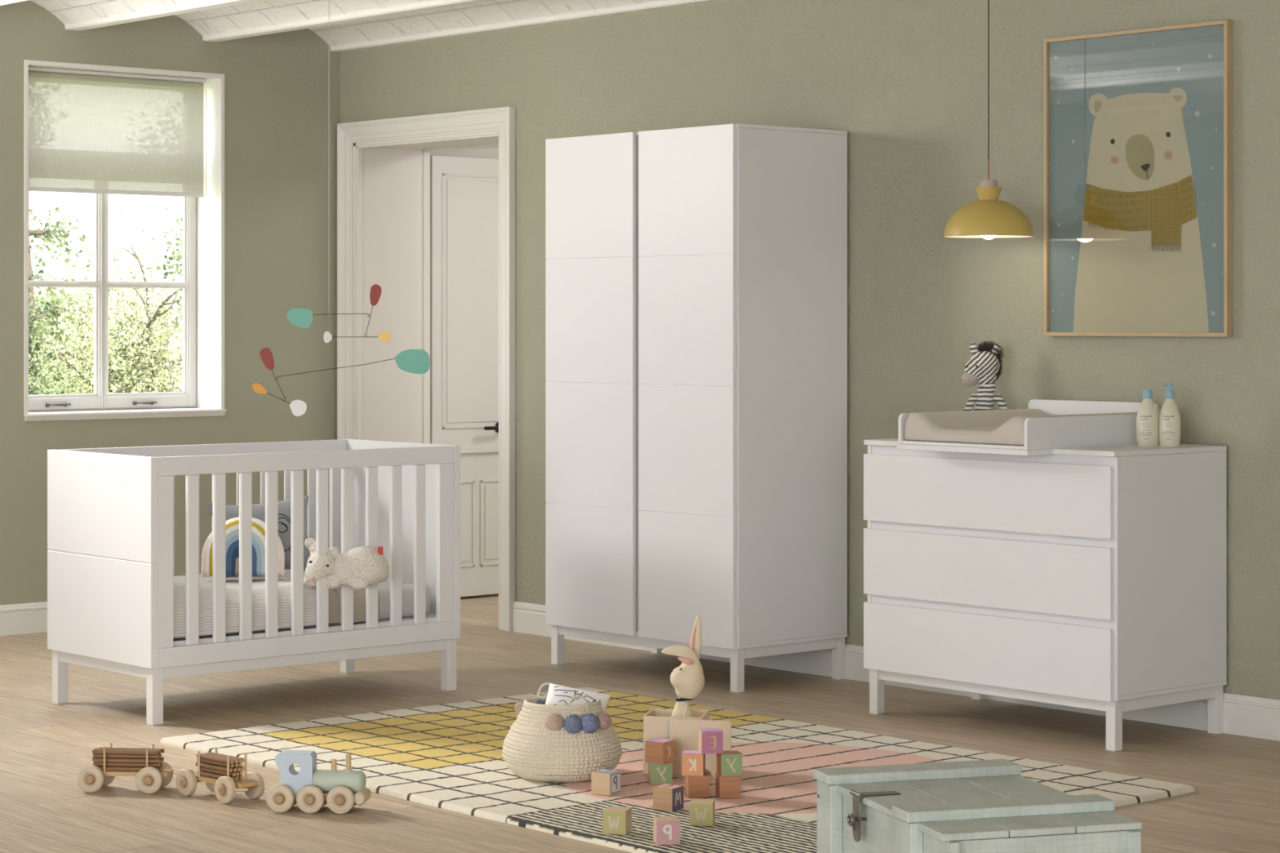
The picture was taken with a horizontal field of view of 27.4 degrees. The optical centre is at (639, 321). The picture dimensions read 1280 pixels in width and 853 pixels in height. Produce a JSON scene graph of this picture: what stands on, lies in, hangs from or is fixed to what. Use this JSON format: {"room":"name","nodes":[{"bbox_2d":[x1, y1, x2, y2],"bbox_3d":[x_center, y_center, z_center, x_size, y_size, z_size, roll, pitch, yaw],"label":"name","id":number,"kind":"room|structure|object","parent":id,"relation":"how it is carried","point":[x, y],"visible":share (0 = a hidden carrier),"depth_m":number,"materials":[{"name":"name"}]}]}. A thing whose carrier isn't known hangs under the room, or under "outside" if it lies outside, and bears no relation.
{"room":"bedroom","nodes":[
{"label":"bedroom","id":0,"kind":"room"},
{"bbox_2d":[0,0,498,605],"bbox_3d":[-4.132,-0.015,9.748,12.600,2.870,0.261,0,0,-41],"label":"wall","id":1,"kind":"structure","parent":0,"point":[277,85],"depth_m":11.64,"materials":[{"name":"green paint"}]},
{"bbox_2d":[0,601,47,635],"bbox_3d":[-5.076,1.238,8.746,9.860,0.125,0.016,0,0,-41],"label":"baseboard","id":2,"kind":"structure","parent":1,"relation":"attached to","point":[24,618],"depth_m":10.93,"materials":[{"name":"white paint"}]},
{"bbox_2d":[28,193,195,412],"bbox_3d":[-2.340,-0.345,11.426,0.937,1.460,0.070,0,0,-41],"label":"window","id":3,"kind":"structure","parent":1,"relation":"in","point":[100,400],"depth_m":11.44,"materials":[{"name":"white paint"}]},
{"bbox_2d":[28,66,206,197],"bbox_3d":[-2.267,-0.812,11.339,0.899,0.524,0.047,0,0,-41],"label":"roller blind","id":4,"kind":"object","parent":1,"relation":"attached to","point":[90,131],"visible":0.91,"depth_m":11.32,"materials":[{"name":"fabric"}]},
{"bbox_2d":[23,59,224,413],"bbox_3d":[-2.284,-0.354,11.361,0.973,1.478,0.261,0,0,-41],"label":"trim","id":5,"kind":"structure","parent":1,"relation":"attached to","point":[210,209],"depth_m":11.61,"materials":[{"name":"white paint"}]},
{"bbox_2d":[23,408,226,421],"bbox_3d":[-2.279,0.400,11.359,0.977,0.030,0.271,0,0,-41],"label":"trim","id":6,"kind":"structure","parent":1,"relation":"attached to","point":[169,412],"depth_m":11.27,"materials":[{"name":"white paint"}]},
{"bbox_2d":[0,0,723,52],"bbox_3d":[-1.012,-1.440,4.019,10.238,0.419,12.485,0,0,-41],"label":"ceiling","id":7,"kind":"structure","parent":0,"point":[354,24],"depth_m":10.90,"materials":[{"name":"paint"}]},
{"bbox_2d":[252,0,430,416],"bbox_3d":[-1.036,-0.518,9.100,0.618,1.693,0.002,0,0,0],"label":"mobile","id":8,"kind":"object","parent":7,"relation":"hanging from","point":[411,361],"visible":1,"depth_m":9.10,"materials":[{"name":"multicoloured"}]},
{"bbox_2d":[943,0,1033,239],"bbox_3d":[1.154,-0.816,8.694,0.296,1.088,0.296,0,0,-41],"label":"pendant lamp","id":9,"kind":"object","parent":7,"relation":"hanging from","point":[988,217],"visible":1,"depth_m":8.61,"materials":[{"name":"yellow metal"}]},
{"bbox_2d":[979,179,997,187],"bbox_3d":[1.154,-0.443,8.694,0.058,0.056,0.058,0,0,-41],"label":"socket","id":10,"kind":"object","parent":9,"relation":"attached to","point":[984,183],"depth_m":8.67,"materials":[{"name":"beige"}]},
{"bbox_2d":[0,593,1279,852],"bbox_3d":[0.040,1.360,4.971,12.600,0.120,12.435,0,0,-41],"label":"floor","id":11,"kind":"structure","parent":0,"point":[1233,806],"depth_m":8.23,"materials":[{"name":"brown wood"}]},
{"bbox_2d":[77,742,173,794],"bbox_3d":[-1.424,1.238,7.289,0.248,0.124,0.128,0,0,6],"label":"wagon","id":12,"kind":"object","parent":11,"relation":"on","point":[91,779],"visible":0.96,"depth_m":7.24,"materials":[{"name":"brown wood"}]},
{"bbox_2d":[97,766,156,771],"bbox_3d":[-1.428,1.239,7.270,0.185,0.011,0.011,0,0,6],"label":"log","id":13,"kind":"object","parent":12,"relation":"on","point":[107,768],"visible":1,"depth_m":7.27,"materials":[{"name":"brown wood"}]},
{"bbox_2d":[93,762,159,767],"bbox_3d":[-1.423,1.227,7.276,0.185,0.011,0.011,0,0,7],"label":"log","id":14,"kind":"object","parent":13,"relation":"on","point":[97,764],"visible":1,"depth_m":7.27,"materials":[{"name":"brown wood"}]},
{"bbox_2d":[93,758,159,763],"bbox_3d":[-1.420,1.216,7.269,0.185,0.011,0.011,0,0,6],"label":"log","id":15,"kind":"object","parent":14,"relation":"on","point":[95,760],"visible":1,"depth_m":7.26,"materials":[{"name":"brown wood"}]},
{"bbox_2d":[115,766,161,771],"bbox_3d":[-1.418,1.239,7.282,0.185,0.011,0.011,0,0,6],"label":"log","id":16,"kind":"object","parent":12,"relation":"on","point":[157,768],"visible":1,"depth_m":7.28,"materials":[{"name":"brown wood"}]},
{"label":"log","id":17,"kind":"object","parent":16,"relation":"on","visible":0},
{"bbox_2d":[92,757,151,761],"bbox_3d":[-1.427,1.216,7.283,0.185,0.011,0.011,0,0,6],"label":"log","id":18,"kind":"object","parent":17,"relation":"on","point":[92,757],"visible":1,"depth_m":7.28,"materials":[{"name":"brown wood"}]},
{"bbox_2d":[93,753,159,759],"bbox_3d":[-1.424,1.204,7.276,0.185,0.011,0.011,0,0,7],"label":"log","id":19,"kind":"object","parent":18,"relation":"on","point":[111,756],"visible":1,"depth_m":7.27,"materials":[{"name":"brown wood"}]},
{"bbox_2d":[92,749,158,755],"bbox_3d":[-1.425,1.192,7.269,0.185,0.011,0.011,0,0,6],"label":"log","id":20,"kind":"object","parent":19,"relation":"on","point":[94,751],"visible":1,"depth_m":7.26,"materials":[{"name":"brown wood"}]},
{"bbox_2d":[97,749,160,754],"bbox_3d":[-1.420,1.192,7.282,0.185,0.011,0.011,0,0,6],"label":"log","id":21,"kind":"object","parent":19,"relation":"on","point":[159,751],"visible":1,"depth_m":7.28,"materials":[{"name":"brown wood"}]},
{"label":"log","id":22,"kind":"object","parent":17,"relation":"on","visible":0},
{"label":"log","id":23,"kind":"object","parent":22,"relation":"on","visible":0},
{"bbox_2d":[94,748,159,750],"bbox_3d":[-1.424,1.192,7.295,0.185,0.011,0.011,0,0,7],"label":"log","id":24,"kind":"object","parent":23,"relation":"on","point":[95,748],"visible":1,"depth_m":7.30,"materials":[{"name":"brown wood"}]},
{"bbox_2d":[98,747,164,752],"bbox_3d":[-1.414,1.192,7.307,0.185,0.011,0.011,0,0,6],"label":"log","id":25,"kind":"object","parent":23,"relation":"on","point":[162,750],"visible":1,"depth_m":7.30,"materials":[{"name":"brown wood"}]},
{"bbox_2d":[176,748,264,804],"bbox_3d":[-1.138,1.238,7.167,0.273,0.124,0.128,0,0,43],"label":"wagon","id":26,"kind":"object","parent":11,"relation":"on","point":[225,788],"visible":0.92,"depth_m":7.13,"materials":[{"name":"brown wood"}]},
{"bbox_2d":[200,771,234,781],"bbox_3d":[-1.157,1.239,7.157,0.150,0.011,0.011,0,0,43],"label":"log","id":27,"kind":"object","parent":26,"relation":"on","point":[202,773],"visible":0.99,"depth_m":7.16,"materials":[{"name":"brown wood"}]},
{"bbox_2d":[200,767,235,777],"bbox_3d":[-1.153,1.227,7.163,0.150,0.011,0.011,0,0,43],"label":"log","id":28,"kind":"object","parent":27,"relation":"on","point":[203,769],"visible":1,"depth_m":7.16,"materials":[{"name":"brown wood"}]},
{"bbox_2d":[195,762,232,773],"bbox_3d":[-1.162,1.216,7.163,0.150,0.011,0.012,0,0,44],"label":"log","id":29,"kind":"object","parent":28,"relation":"on","point":[202,765],"visible":1,"depth_m":7.16,"materials":[{"name":"brown wood"}]},
{"bbox_2d":[196,758,234,768],"bbox_3d":[-1.159,1.204,7.169,0.150,0.011,0.011,0,0,43],"label":"log","id":30,"kind":"object","parent":29,"relation":"on","point":[214,762],"visible":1,"depth_m":7.16,"materials":[{"name":"brown wood"}]},
{"bbox_2d":[196,754,233,764],"bbox_3d":[-1.159,1.192,7.159,0.150,0.011,0.011,0,0,43],"label":"log","id":31,"kind":"object","parent":30,"relation":"on","point":[202,756],"visible":1,"depth_m":7.15,"materials":[{"name":"brown wood"}]},
{"bbox_2d":[201,770,238,781],"bbox_3d":[-1.148,1.239,7.167,0.150,0.011,0.011,0,0,43],"label":"log","id":32,"kind":"object","parent":26,"relation":"on","point":[236,778],"visible":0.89,"depth_m":7.12,"materials":[{"name":"brown wood"}]},
{"label":"log","id":33,"kind":"object","parent":32,"relation":"on","visible":0},
{"bbox_2d":[201,762,237,772],"bbox_3d":[-1.151,1.216,7.170,0.150,0.011,0.011,0,0,43],"label":"log","id":34,"kind":"object","parent":33,"relation":"on","point":[234,770],"visible":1,"depth_m":7.12,"materials":[{"name":"brown wood"}]},
{"bbox_3d":[-1.142,1.216,7.179,0.150,0.011,0.011,0,0,43],"label":"log","id":35,"kind":"object","parent":33,"relation":"on","visible":0},
{"bbox_3d":[-1.148,1.204,7.176,0.150,0.011,0.011,0,0,43],"label":"log","id":36,"kind":"object","parent":35,"relation":"on","visible":0},
{"bbox_2d":[201,753,238,764],"bbox_3d":[-1.147,1.192,7.167,0.150,0.011,0.011,0,0,43],"label":"log","id":37,"kind":"object","parent":36,"relation":"on","point":[235,761],"visible":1,"depth_m":7.15,"materials":[{"name":"brown wood"}]},
{"bbox_2d":[205,752,241,763],"bbox_3d":[-1.139,1.192,7.176,0.150,0.011,0.011,0,0,43],"label":"log","id":38,"kind":"object","parent":36,"relation":"on","point":[238,759],"visible":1,"depth_m":7.16,"materials":[{"name":"brown wood"}]},
{"bbox_2d":[47,439,460,725],"bbox_3d":[-1.326,0.868,9.101,1.246,0.864,0.684,0,0,-41],"label":"crib","id":39,"kind":"object","parent":11,"relation":"on","point":[111,511],"visible":0.93,"depth_m":8.82,"materials":[{"name":"white paint"}]},
{"bbox_2d":[177,581,431,638],"bbox_3d":[-1.348,0.985,9.103,1.145,0.106,0.574,0,0,-41],"label":"mattress","id":40,"kind":"object","parent":39,"relation":"on","point":[384,588],"visible":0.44,"depth_m":9.19,"materials":[{"name":"grey fabric"}]},
{"bbox_2d":[279,570,379,623],"bbox_3d":[-1.420,0.963,9.003,0.897,0.139,0.571,0,0,-41],"label":"duvet","id":41,"kind":"object","parent":40,"relation":"on","point":[335,595],"visible":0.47,"depth_m":9.01,"materials":[{"name":"beige fabric"}]},
{"bbox_2d":[173,573,315,638],"bbox_3d":[-1.490,0.950,8.915,0.576,0.156,0.551,0,0,-41],"label":"knit blanket","id":42,"kind":"object","parent":41,"relation":"on","point":[179,582],"visible":0.57,"depth_m":8.74,"materials":[{"name":"white fabric"}]},
{"bbox_2d":[200,517,284,576],"bbox_3d":[-1.359,0.771,8.995,0.285,0.202,0.098,0,0,0],"label":"cushion","id":43,"kind":"object","parent":42,"relation":"on","point":[233,524],"visible":0.36,"depth_m":8.96,"materials":[{"name":"fabric"}]},
{"bbox_2d":[207,495,310,577],"bbox_3d":[-1.321,0.752,9.159,0.377,0.286,0.131,0,0,-7],"label":"cushion","id":44,"kind":"object","parent":42,"relation":"on","point":[284,506],"visible":0.24,"depth_m":9.13,"materials":[{"name":"grey fabric"}]},
{"bbox_2d":[278,514,304,551],"bbox_3d":[-1.214,0.734,9.134,0.102,0.136,0.031,-5,-11,-8],"label":"print","id":45,"kind":"object","parent":44,"relation":"attached to","point":[284,520],"depth_m":9.12,"materials":[{"name":"black"}]},
{"bbox_2d":[303,537,389,590],"bbox_3d":[-0.994,0.821,8.909,0.291,0.174,0.135,0,0,-21],"label":"sheep","id":46,"kind":"object","parent":42,"relation":"on","point":[362,567],"visible":1,"depth_m":8.88},
{"bbox_2d":[266,750,371,813],"bbox_3d":[-0.853,1.223,6.987,0.265,0.154,0.120,0,0,6],"label":"engine","id":47,"kind":"object","parent":11,"relation":"on","point":[311,788],"visible":1,"depth_m":6.95,"materials":[{"name":"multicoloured wood"}]},
{"bbox_2d":[160,687,1195,852],"bbox_3d":[0.027,1.290,7.676,1.724,0.019,2.623,0,0,-41],"label":"patterned rug","id":48,"kind":"object","parent":11,"relation":"on","point":[449,757],"visible":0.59,"depth_m":7.59,"materials":[{"name":"fabric"}]},
{"bbox_2d":[502,682,622,782],"bbox_3d":[-0.220,1.156,7.412,0.339,0.250,0.339,0,0,17],"label":"basket","id":49,"kind":"object","parent":48,"relation":"on","point":[545,743],"visible":0.94,"depth_m":7.29,"materials":[{"name":"beige wicker"}]},
{"bbox_2d":[545,682,611,711],"bbox_3d":[-0.193,1.119,7.432,0.207,0.178,0.132,0,0,12],"label":"cushion","id":50,"kind":"object","parent":49,"relation":"in","point":[557,695],"visible":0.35,"depth_m":7.43,"materials":[{"name":"white fabric"}]},
{"bbox_2d":[591,768,621,795],"bbox_3d":[-0.091,1.251,7.132,0.060,0.060,0.059,0,0,31],"label":"block","id":51,"kind":"object","parent":48,"relation":"on","point":[607,782],"visible":1,"depth_m":7.11,"materials":[{"name":"brown wood"}]},
{"bbox_2d":[603,806,631,835],"bbox_3d":[-0.057,1.251,6.585,0.059,0.059,0.060,0,0,15],"label":"block","id":52,"kind":"object","parent":48,"relation":"on","point":[616,820],"visible":1,"depth_m":6.56,"materials":[{"name":"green wood"}]},
{"bbox_2d":[648,762,672,785],"bbox_3d":[0.056,1.251,7.289,0.059,0.059,0.060,0,0,-9],"label":"block","id":53,"kind":"object","parent":48,"relation":"on","point":[658,774],"visible":0.98,"depth_m":7.26,"materials":[{"name":"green wood"}]},
{"bbox_2d":[644,737,674,764],"bbox_3d":[0.055,1.191,7.282,0.060,0.060,0.059,0,0,31],"label":"block","id":54,"kind":"object","parent":53,"relation":"on","point":[658,751],"visible":1,"depth_m":7.26,"materials":[{"name":"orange wood"}]},
{"bbox_2d":[653,816,679,844],"bbox_3d":[0.066,1.251,6.455,0.059,0.060,0.060,0,0,-7],"label":"block","id":55,"kind":"object","parent":48,"relation":"on","point":[666,829],"visible":1,"depth_m":6.43,"materials":[{"name":"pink wood"}]},
{"bbox_2d":[653,783,684,811],"bbox_3d":[0.075,1.251,6.902,0.060,0.060,0.059,0,0,32],"label":"block","id":56,"kind":"object","parent":48,"relation":"on","point":[666,797],"visible":1,"depth_m":6.88,"materials":[{"name":"brown wood"}]},
{"bbox_2d":[643,708,731,779],"bbox_3d":[0.143,1.198,7.456,0.255,0.165,0.196,0,0,9],"label":"toy box","id":57,"kind":"object","parent":48,"relation":"on","point":[659,723],"visible":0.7,"depth_m":7.37,"materials":[{"name":"brown wood"}]},
{"bbox_2d":[661,614,704,717],"bbox_3d":[0.123,1.056,7.497,0.123,0.437,0.089,0,0,0],"label":"toy","id":58,"kind":"object","parent":57,"relation":"in","point":[687,680],"visible":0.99,"depth_m":7.47,"materials":[{"name":"beige fabric"}]},
{"bbox_2d":[684,772,710,798],"bbox_3d":[0.155,1.251,7.092,0.059,0.059,0.059,0,0,-9],"label":"block","id":59,"kind":"object","parent":48,"relation":"on","point":[695,786],"visible":1,"depth_m":7.06,"materials":[{"name":"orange wood"}]},
{"bbox_2d":[681,750,705,776],"bbox_3d":[0.144,1.191,7.085,0.059,0.060,0.060,0,0,7],"label":"block","id":60,"kind":"object","parent":59,"relation":"on","point":[693,762],"visible":1,"depth_m":7.06,"materials":[{"name":"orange wood"}]},
{"bbox_2d":[697,728,723,754],"bbox_3d":[0.191,1.132,7.086,0.059,0.060,0.060,0,0,-7],"label":"block","id":61,"kind":"object","parent":60,"relation":"on","point":[710,740],"visible":1,"depth_m":7.06,"materials":[{"name":"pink wood"}]},
{"bbox_2d":[689,798,715,826],"bbox_3d":[0.159,1.251,6.693,0.059,0.059,0.060,0,0,7],"label":"block","id":62,"kind":"object","parent":48,"relation":"on","point":[702,811],"visible":1,"depth_m":6.67,"materials":[{"name":"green wood"}]},
{"bbox_2d":[715,773,741,798],"bbox_3d":[0.238,1.251,7.082,0.059,0.059,0.059,0,0,-9],"label":"block","id":63,"kind":"object","parent":48,"relation":"on","point":[726,787],"visible":1,"depth_m":7.05,"materials":[{"name":"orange wood"}]},
{"bbox_2d":[715,750,742,776],"bbox_3d":[0.241,1.191,7.082,0.059,0.059,0.060,0,0,-11],"label":"block","id":64,"kind":"object","parent":63,"relation":"on","point":[728,763],"visible":1,"depth_m":7.05,"materials":[{"name":"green wood"}]},
{"bbox_2d":[545,123,847,693],"bbox_3d":[0.199,0.303,9.752,0.564,1.993,1.049,0,0,-41],"label":"wardrobe","id":65,"kind":"object","parent":11,"relation":"on","point":[696,277],"visible":1,"depth_m":9.45,"materials":[{"name":"white paint"}]},
{"bbox_2d":[813,759,1142,852],"bbox_3d":[0.651,1.110,5.164,0.431,0.380,0.628,0,0,-17],"label":"wooden trunk","id":66,"kind":"object","parent":11,"relation":"on","point":[981,806],"visible":1,"depth_m":5.07,"materials":[{"name":"green paint"}]},
{"bbox_2d":[863,438,1226,751],"bbox_3d":[1.297,0.846,8.495,0.563,0.908,1.046,0,0,-41],"label":"dresser","id":67,"kind":"object","parent":11,"relation":"on","point":[1094,578],"visible":0.94,"depth_m":8.19,"materials":[{"name":"white paint"}]},
{"bbox_2d":[960,340,1007,410],"bbox_3d":[1.162,0.228,8.871,0.166,0.334,0.104,0,0,0],"label":"toy","id":68,"kind":"object","parent":67,"relation":"on","point":[981,369],"visible":0.79,"depth_m":8.85,"materials":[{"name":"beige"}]},
{"bbox_2d":[896,399,1159,455],"bbox_3d":[1.248,0.336,8.437,0.649,0.148,0.548,0,0,-41],"label":"tray","id":69,"kind":"object","parent":67,"relation":"on","point":[1042,435],"visible":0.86,"depth_m":8.24,"materials":[{"name":"white paint"}]},
{"bbox_2d":[903,408,1137,445],"bbox_3d":[1.243,0.335,8.429,0.615,0.088,0.504,0,0,-41],"label":"mat","id":70,"kind":"object","parent":69,"relation":"in","point":[1006,427],"visible":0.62,"depth_m":8.36,"materials":[{"name":"beige fabric"}]},
{"bbox_2d":[1136,389,1158,446],"bbox_3d":[1.591,0.302,8.235,0.070,0.178,0.043,0,0,0],"label":"lotion bottle","id":71,"kind":"object","parent":67,"relation":"on","point":[1147,419],"visible":1,"depth_m":8.22,"materials":[{"name":"beige plastic"}]},
{"bbox_2d":[1158,382,1181,446],"bbox_3d":[1.661,0.291,8.235,0.070,0.201,0.043,0,0,0],"label":"lotion bottle","id":72,"kind":"object","parent":67,"relation":"on","point":[1169,420],"visible":1,"depth_m":8.22,"materials":[{"name":"beige plastic"}]},
{"bbox_2d":[340,0,1279,700],"bbox_3d":[2.876,-0.075,7.447,0.410,2.750,12.435,0,0,-41],"label":"wall","id":73,"kind":"structure","parent":0,"point":[906,81],"depth_m":9.31,"materials":[{"name":"green paint"}]},
{"bbox_2d":[337,106,515,631],"bbox_3d":[-0.952,0.199,11.494,0.032,2.202,1.265,0,0,-41],"label":"trim","id":74,"kind":"structure","parent":73,"relation":"attached to","point":[502,118],"depth_m":11.18,"materials":[{"name":"white paint"}]},
{"bbox_2d":[353,129,499,629],"bbox_3d":[-0.787,0.245,11.638,0.414,2.110,1.081,0,0,-41],"label":"trim","id":75,"kind":"structure","parent":73,"relation":"attached to","point":[392,177],"depth_m":12.02,"materials":[{"name":"white paint"}]},
{"bbox_2d":[430,155,498,596],"bbox_3d":[-0.760,0.258,12.335,0.520,2.060,0.099,0,0,-41],"label":"door","id":76,"kind":"structure","parent":73,"relation":"in","point":[464,190],"depth_m":12.31,"materials":[{"name":"white wood"}]},
{"bbox_2d":[511,601,1279,741],"bbox_3d":[3.137,1.238,6.824,0.016,0.125,11.153,0,0,-41],"label":"baseboard","id":77,"kind":"structure","parent":73,"relation":"attached to","point":[1243,715],"depth_m":8.92,"materials":[{"name":"white paint"}]},
{"bbox_2d":[1043,19,1232,337],"bbox_3d":[1.613,-0.452,8.556,0.031,0.999,0.747,0,0,-41],"label":"framed picture","id":78,"kind":"object","parent":73,"relation":"attached to","point":[1138,123],"visible":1,"depth_m":8.55,"materials":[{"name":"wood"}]},
{"label":"outside","id":79,"kind":"structure","parent":0,"visible":0},
{"bbox_3d":[-5.209,1.975,28.768,50.000,0.150,29.810,0,0,-41],"label":"ground","id":80,"kind":"structure","parent":79,"visible":0},
{"bbox_2d":[28,191,88,395],"bbox_3d":[-3.443,-0.077,14.107,0.950,3.996,1.030,0,0,-6],"label":"tree","id":81,"kind":"object","parent":80,"relation":"on","point":[35,314],"visible":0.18,"depth_m":14.19,"materials":[{"name":"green plant"}]},
{"bbox_2d":[28,256,175,394],"bbox_3d":[-4.617,0.846,20.628,2.466,2.806,2.192,0,0,-20],"label":"shrub","id":82,"kind":"object","parent":80,"relation":"on","point":[60,351],"visible":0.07,"depth_m":20.59,"materials":[{"name":"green plant"}]},
{"bbox_2d":[28,199,182,391],"bbox_3d":[-4.809,0.696,23.113,3.508,3.609,3.704,0,0,-37],"label":"tree","id":83,"kind":"object","parent":80,"relation":"on","point":[67,277],"visible":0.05,"depth_m":23.03,"materials":[{"name":"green plant"}]},
{"bbox_2d":[28,200,182,394],"bbox_3d":[-3.509,0.663,17.967,2.237,3.205,2.193,0,0,-12],"label":"tree","id":84,"kind":"object","parent":80,"relation":"on","point":[144,371],"visible":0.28,"depth_m":17.73,"materials":[{"name":"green plant"}]},
{"bbox_2d":[142,208,182,389],"bbox_3d":[-2.267,-0.140,15.170,1.229,4.117,1.228,0,0,25],"label":"tree","id":85,"kind":"object","parent":80,"relation":"on","point":[179,255],"visible":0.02,"depth_m":15.00,"materials":[{"name":"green plant"}]},
{"bbox_3d":[-1.139,1.204,7.185,0.150,0.011,0.011,0,0,43],"label":"log","id":86,"kind":"object","parent":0,"visible":0},
{"bbox_2d":[208,751,244,762],"bbox_3d":[-1.134,1.192,7.189,0.150,0.011,0.011,0,0,43],"label":"log","id":87,"kind":"object","parent":86,"relation":"on","point":[242,759],"visible":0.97,"depth_m":7.17,"materials":[{"name":"brown wood"}]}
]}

